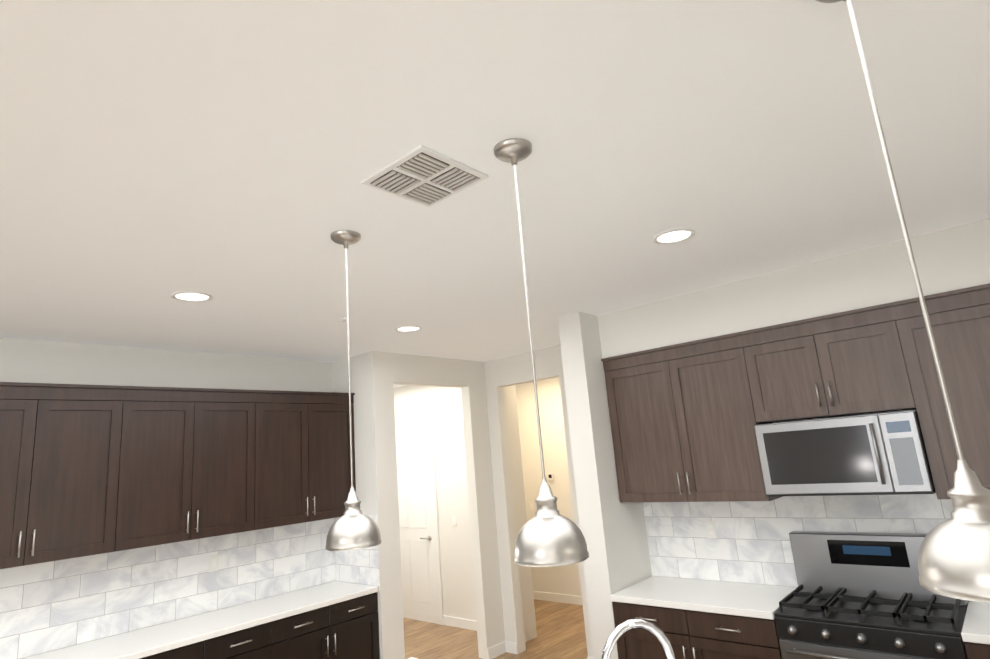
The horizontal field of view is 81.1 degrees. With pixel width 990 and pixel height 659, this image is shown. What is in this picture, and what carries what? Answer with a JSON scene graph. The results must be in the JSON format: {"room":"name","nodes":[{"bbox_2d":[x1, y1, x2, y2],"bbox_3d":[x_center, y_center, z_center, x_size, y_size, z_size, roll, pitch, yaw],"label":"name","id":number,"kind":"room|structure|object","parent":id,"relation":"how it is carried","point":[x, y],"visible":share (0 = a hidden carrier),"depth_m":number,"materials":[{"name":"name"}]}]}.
{"room":"kitchen","nodes":[
{"label":"kitchen","id":0,"kind":"room"},
{"bbox_2d":[0,312,967,658],"bbox_3d":[-1.456,0.918,1.569,10.340,2.940,12.640,-15,-16,40],"label":"wall","id":1,"kind":"structure","parent":0,"point":[478,420],"depth_m":5.46,"materials":[{"name":"white paint"}]},
{"bbox_2d":[0,382,135,568],"bbox_3d":[-2.973,0.908,3.661,0.350,1.090,1.069,-15,-16,40],"label":"upper cabinet","id":2,"kind":"object","parent":1,"relation":"attached to","point":[87,470],"depth_m":3.68,"materials":[{"name":"brown wood"}]},
{"bbox_2d":[128,386,263,549],"bbox_3d":[-2.349,1.009,4.358,0.350,1.090,1.070,-15,-16,40],"label":"upper cabinet","id":3,"kind":"object","parent":1,"relation":"attached to","point":[198,460],"depth_m":4.27,"materials":[{"name":"brown wood"}]},
{"bbox_2d":[209,554,218,571],"bbox_3d":[-2.205,1.833,4.535,0.008,0.118,0.075,-15,-16,40],"label":"electrical outlet","id":4,"kind":"object","parent":1,"relation":"attached to","point":[213,562],"visible":1,"depth_m":4.53,"materials":[{"name":"white plastic"}]},
{"bbox_2d":[264,390,355,528],"bbox_3d":[-1.746,1.107,5.032,0.350,1.090,1.005,-15,-16,40],"label":"upper cabinet","id":5,"kind":"object","parent":1,"relation":"attached to","point":[307,461],"depth_m":4.93,"materials":[{"name":"brown wood"}]},
{"bbox_2d":[396,435,443,624],"bbox_3d":[-1.088,2.534,7.440,1.000,2.230,0.063,-15,-16,40],"label":"door","id":6,"kind":"structure","parent":1,"relation":"attached to","point":[419,543],"depth_m":7.36,"materials":[{"name":"white paint"}]},
{"bbox_2d":[403,609,476,630],"bbox_3d":[-0.790,3.522,7.064,2.848,0.100,0.014,-15,-16,40],"label":"baseboard","id":7,"kind":"structure","parent":1,"relation":"attached to","point":[447,620],"depth_m":6.89,"materials":[{"name":"white paint"}]},
{"bbox_2d":[452,516,456,525],"bbox_3d":[-0.495,2.309,6.980,0.075,0.118,0.007,-15,-16,40],"label":"light switch","id":8,"kind":"object","parent":1,"relation":"attached to","point":[454,521],"visible":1,"depth_m":6.97,"materials":[{"name":"white plastic"}]},
{"bbox_2d":[487,641,508,658],"bbox_3d":[0.023,3.156,5.691,0.014,0.100,0.270,-15,-16,40],"label":"baseboard","id":9,"kind":"structure","parent":1,"relation":"attached to","point":[494,651],"depth_m":5.69,"materials":[{"name":"white paint"}]},
{"bbox_2d":[529,502,533,510],"bbox_3d":[0.507,2.430,7.955,0.075,0.118,0.007,-15,-16,40],"label":"light switch","id":10,"kind":"object","parent":1,"relation":"attached to","point":[531,506],"visible":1,"depth_m":7.95,"materials":[{"name":"white plastic"}]},
{"bbox_2d":[547,473,553,480],"bbox_3d":[0.750,1.984,7.790,0.090,0.100,0.028,-15,-16,40],"label":"thermostat","id":11,"kind":"object","parent":1,"relation":"attached to","point":[550,476],"visible":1,"depth_m":7.77,"materials":[{"name":"white plastic"}]},
{"bbox_2d":[533,591,582,604],"bbox_3d":[1.144,3.403,7.240,2.750,0.100,0.014,-15,-16,40],"label":"baseboard","id":12,"kind":"structure","parent":1,"relation":"attached to","point":[562,598],"depth_m":7.51,"materials":[{"name":"white paint"}]},
{"bbox_2d":[601,332,782,502],"bbox_3d":[1.401,0.674,4.218,1.065,1.090,0.350,-15,-16,40],"label":"upper cabinet","id":13,"kind":"object","parent":1,"relation":"attached to","point":[686,418],"depth_m":4.05,"materials":[{"name":"brown wood"}]},
{"bbox_2d":[704,521,716,537],"bbox_3d":[1.563,1.451,4.191,0.075,0.118,0.007,-15,-16,40],"label":"electrical outlet","id":14,"kind":"object","parent":1,"relation":"attached to","point":[710,527],"visible":1,"depth_m":4.19,"materials":[{"name":"white plastic"}]},
{"bbox_2d":[741,303,912,422],"bbox_3d":[2.096,0.244,3.658,0.856,0.600,0.350,-15,-16,40],"label":"upper cabinet","id":15,"kind":"object","parent":1,"relation":"attached to","point":[847,362],"depth_m":3.50,"materials":[{"name":"brown wood"}]},
{"bbox_2d":[754,411,935,496],"bbox_3d":[2.099,0.758,3.500,0.843,0.440,0.459,-15,-16,40],"label":"microwave","id":16,"kind":"object","parent":15,"relation":"attached to","point":[880,454],"visible":1,"depth_m":3.33,"materials":[{"name":"silver metal"}]},
{"bbox_2d":[889,283,989,498],"bbox_3d":[2.845,0.287,2.982,1.104,1.090,0.350,-15,-16,40],"label":"upper cabinet","id":17,"kind":"object","parent":1,"relation":"attached to","point":[959,319],"depth_m":3.11,"materials":[{"name":"brown wood"}]},
{"bbox_2d":[0,0,989,387],"bbox_3d":[-1.435,-0.571,1.902,10.500,0.100,13.000,-15,-16,40],"label":"ceiling","id":18,"kind":"structure","parent":0,"point":[228,156],"depth_m":2.03,"materials":[{"name":"white paint"}]},
{"bbox_2d":[171,291,211,301],"bbox_3d":[-1.730,-0.186,3.304,0.210,0.008,0.210,-15,-16,40],"label":"recessed light","id":19,"kind":"object","parent":18,"relation":"in","point":[189,296],"visible":1,"depth_m":3.30,"materials":[{"name":"white paint"}]},
{"bbox_2d":[340,317,346,321],"bbox_3d":[-1.057,-0.068,4.055,0.064,0.024,0.064,-15,-16,40],"label":"smoke detector","id":20,"kind":"object","parent":18,"relation":"attached to","point":[343,319],"visible":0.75,"depth_m":4.03,"materials":[{"name":"white paint"}]},
{"bbox_2d":[326,230,381,550],"bbox_3d":[-0.623,0.228,2.476,0.220,1.340,0.220,-15,-16,40],"label":"pendant light","id":21,"kind":"object","parent":18,"relation":"hanging from","point":[353,527],"visible":1,"depth_m":2.31,"materials":[{"name":"silver metal"}]},
{"bbox_2d":[395,325,421,331],"bbox_3d":[-0.679,-0.004,4.530,0.210,0.008,0.210,-15,-16,40],"label":"recessed light","id":22,"kind":"object","parent":18,"relation":"in","point":[410,328],"visible":0.96,"depth_m":4.53,"materials":[{"name":"white paint"}]},
{"bbox_2d":[361,145,488,206],"bbox_3d":[-0.258,-0.554,2.142,0.336,0.018,0.336,-15,-16,40],"label":"ceiling vent","id":23,"kind":"object","parent":18,"relation":"in","point":[424,175],"visible":0.98,"depth_m":2.11,"materials":[{"name":"white metal"}]},
{"bbox_2d":[493,138,588,566],"bbox_3d":[0.114,0.030,1.845,0.220,1.340,0.220,-15,-16,40],"label":"pendant light","id":24,"kind":"object","parent":18,"relation":"hanging from","point":[549,535],"visible":1,"depth_m":1.68,"materials":[{"name":"silver metal"}]},
{"bbox_2d":[653,228,694,244],"bbox_3d":[0.916,-0.475,2.963,0.210,0.008,0.210,-15,-16,40],"label":"recessed light","id":25,"kind":"object","parent":18,"relation":"in","point":[674,236],"visible":1,"depth_m":2.96,"materials":[{"name":"white paint"}]},
{"bbox_2d":[816,0,989,602],"bbox_3d":[0.863,-0.171,1.205,0.220,1.340,0.220,-15,-16,40],"label":"pendant light","id":26,"kind":"object","parent":18,"relation":"hanging from","point":[954,557],"visible":1,"depth_m":1.07,"materials":[{"name":"silver metal"}]},
{"bbox_2d":[403,599,587,658],"bbox_3d":[-1.195,2.390,1.256,10.500,0.100,13.000,-15,-16,40],"label":"floor","id":27,"kind":"structure","parent":0,"point":[560,629],"depth_m":6.23,"materials":[{"name":"brown wood"}]},
{"bbox_2d":[148,619,283,658],"bbox_3d":[-2.121,2.546,3.931,0.620,0.880,1.070,-15,-16,40],"label":"base cabinet","id":28,"kind":"object","parent":27,"relation":"on","point":[266,642],"depth_m":3.99,"materials":[{"name":"brown wood"}]},
{"bbox_2d":[284,591,379,658],"bbox_3d":[-1.518,2.644,4.605,0.620,0.880,1.005,-15,-16,40],"label":"base cabinet","id":29,"kind":"object","parent":27,"relation":"on","point":[350,630],"depth_m":4.54,"materials":[{"name":"brown wood"}]},
{"bbox_2d":[24,579,378,658],"bbox_3d":[-2.620,2.020,3.501,0.635,0.040,4.237,-15,-16,40],"label":"countertop","id":30,"kind":"structure","parent":29,"relation":"on","point":[163,637],"depth_m":4.07,"materials":[{"name":"white stone"}]},
{"bbox_2d":[408,618,675,658],"bbox_3d":[0.196,1.568,1.548,2.905,1.405,1.400,-15,-16,40],"label":"kitchen island","id":31,"kind":"object","parent":27,"relation":"on","point":[625,626],"visible":1,"depth_m":1.73,"materials":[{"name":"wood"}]},
{"bbox_2d":[599,618,675,658],"bbox_3d":[0.419,1.105,1.678,0.177,0.485,0.250,-15,-16,40],"label":"faucet","id":32,"kind":"object","parent":31,"relation":"on","point":[627,625],"depth_m":1.73,"materials":[{"name":"silver metal"}]},
{"bbox_2d":[612,601,781,658],"bbox_3d":[1.438,2.223,3.777,1.065,0.880,0.620,-15,-16,40],"label":"base cabinet","id":33,"kind":"object","parent":27,"relation":"on","point":[690,616],"depth_m":3.58,"materials":[{"name":"brown wood"}]},
{"bbox_2d":[610,577,799,620],"bbox_3d":[1.397,1.774,3.869,1.065,0.040,0.635,-15,-16,40],"label":"countertop","id":34,"kind":"structure","parent":33,"relation":"on","point":[728,598],"depth_m":3.78,"materials":[{"name":"white stone"}]},
{"bbox_2d":[774,531,967,658],"bbox_3d":[2.116,1.835,3.182,0.847,1.275,0.666,-15,-16,40],"label":"gas range","id":35,"kind":"object","parent":27,"relation":"on","point":[862,595],"visible":1,"depth_m":3.25,"materials":[{"name":"silver metal"}]},
{"bbox_2d":[961,614,989,658],"bbox_3d":[2.883,1.835,2.540,1.104,0.880,0.620,-15,-16,40],"label":"base cabinet","id":36,"kind":"object","parent":27,"relation":"on","point":[973,651],"depth_m":2.72,"materials":[{"name":"brown wood"}]},
{"bbox_2d":[962,601,989,644],"bbox_3d":[2.841,1.387,2.633,1.104,0.040,0.635,-15,-16,40],"label":"countertop","id":37,"kind":"structure","parent":36,"relation":"on","point":[976,625],"depth_m":2.84,"materials":[{"name":"white stone"}]},
{"bbox_2d":[597,218,989,358],"bbox_3d":[2.079,-0.224,3.749,3.040,0.347,0.348,-15,-16,40],"label":"soffit","id":38,"kind":"structure","parent":0,"point":[952,258],"depth_m":3.61,"materials":[{"name":"white paint"}]}
]}

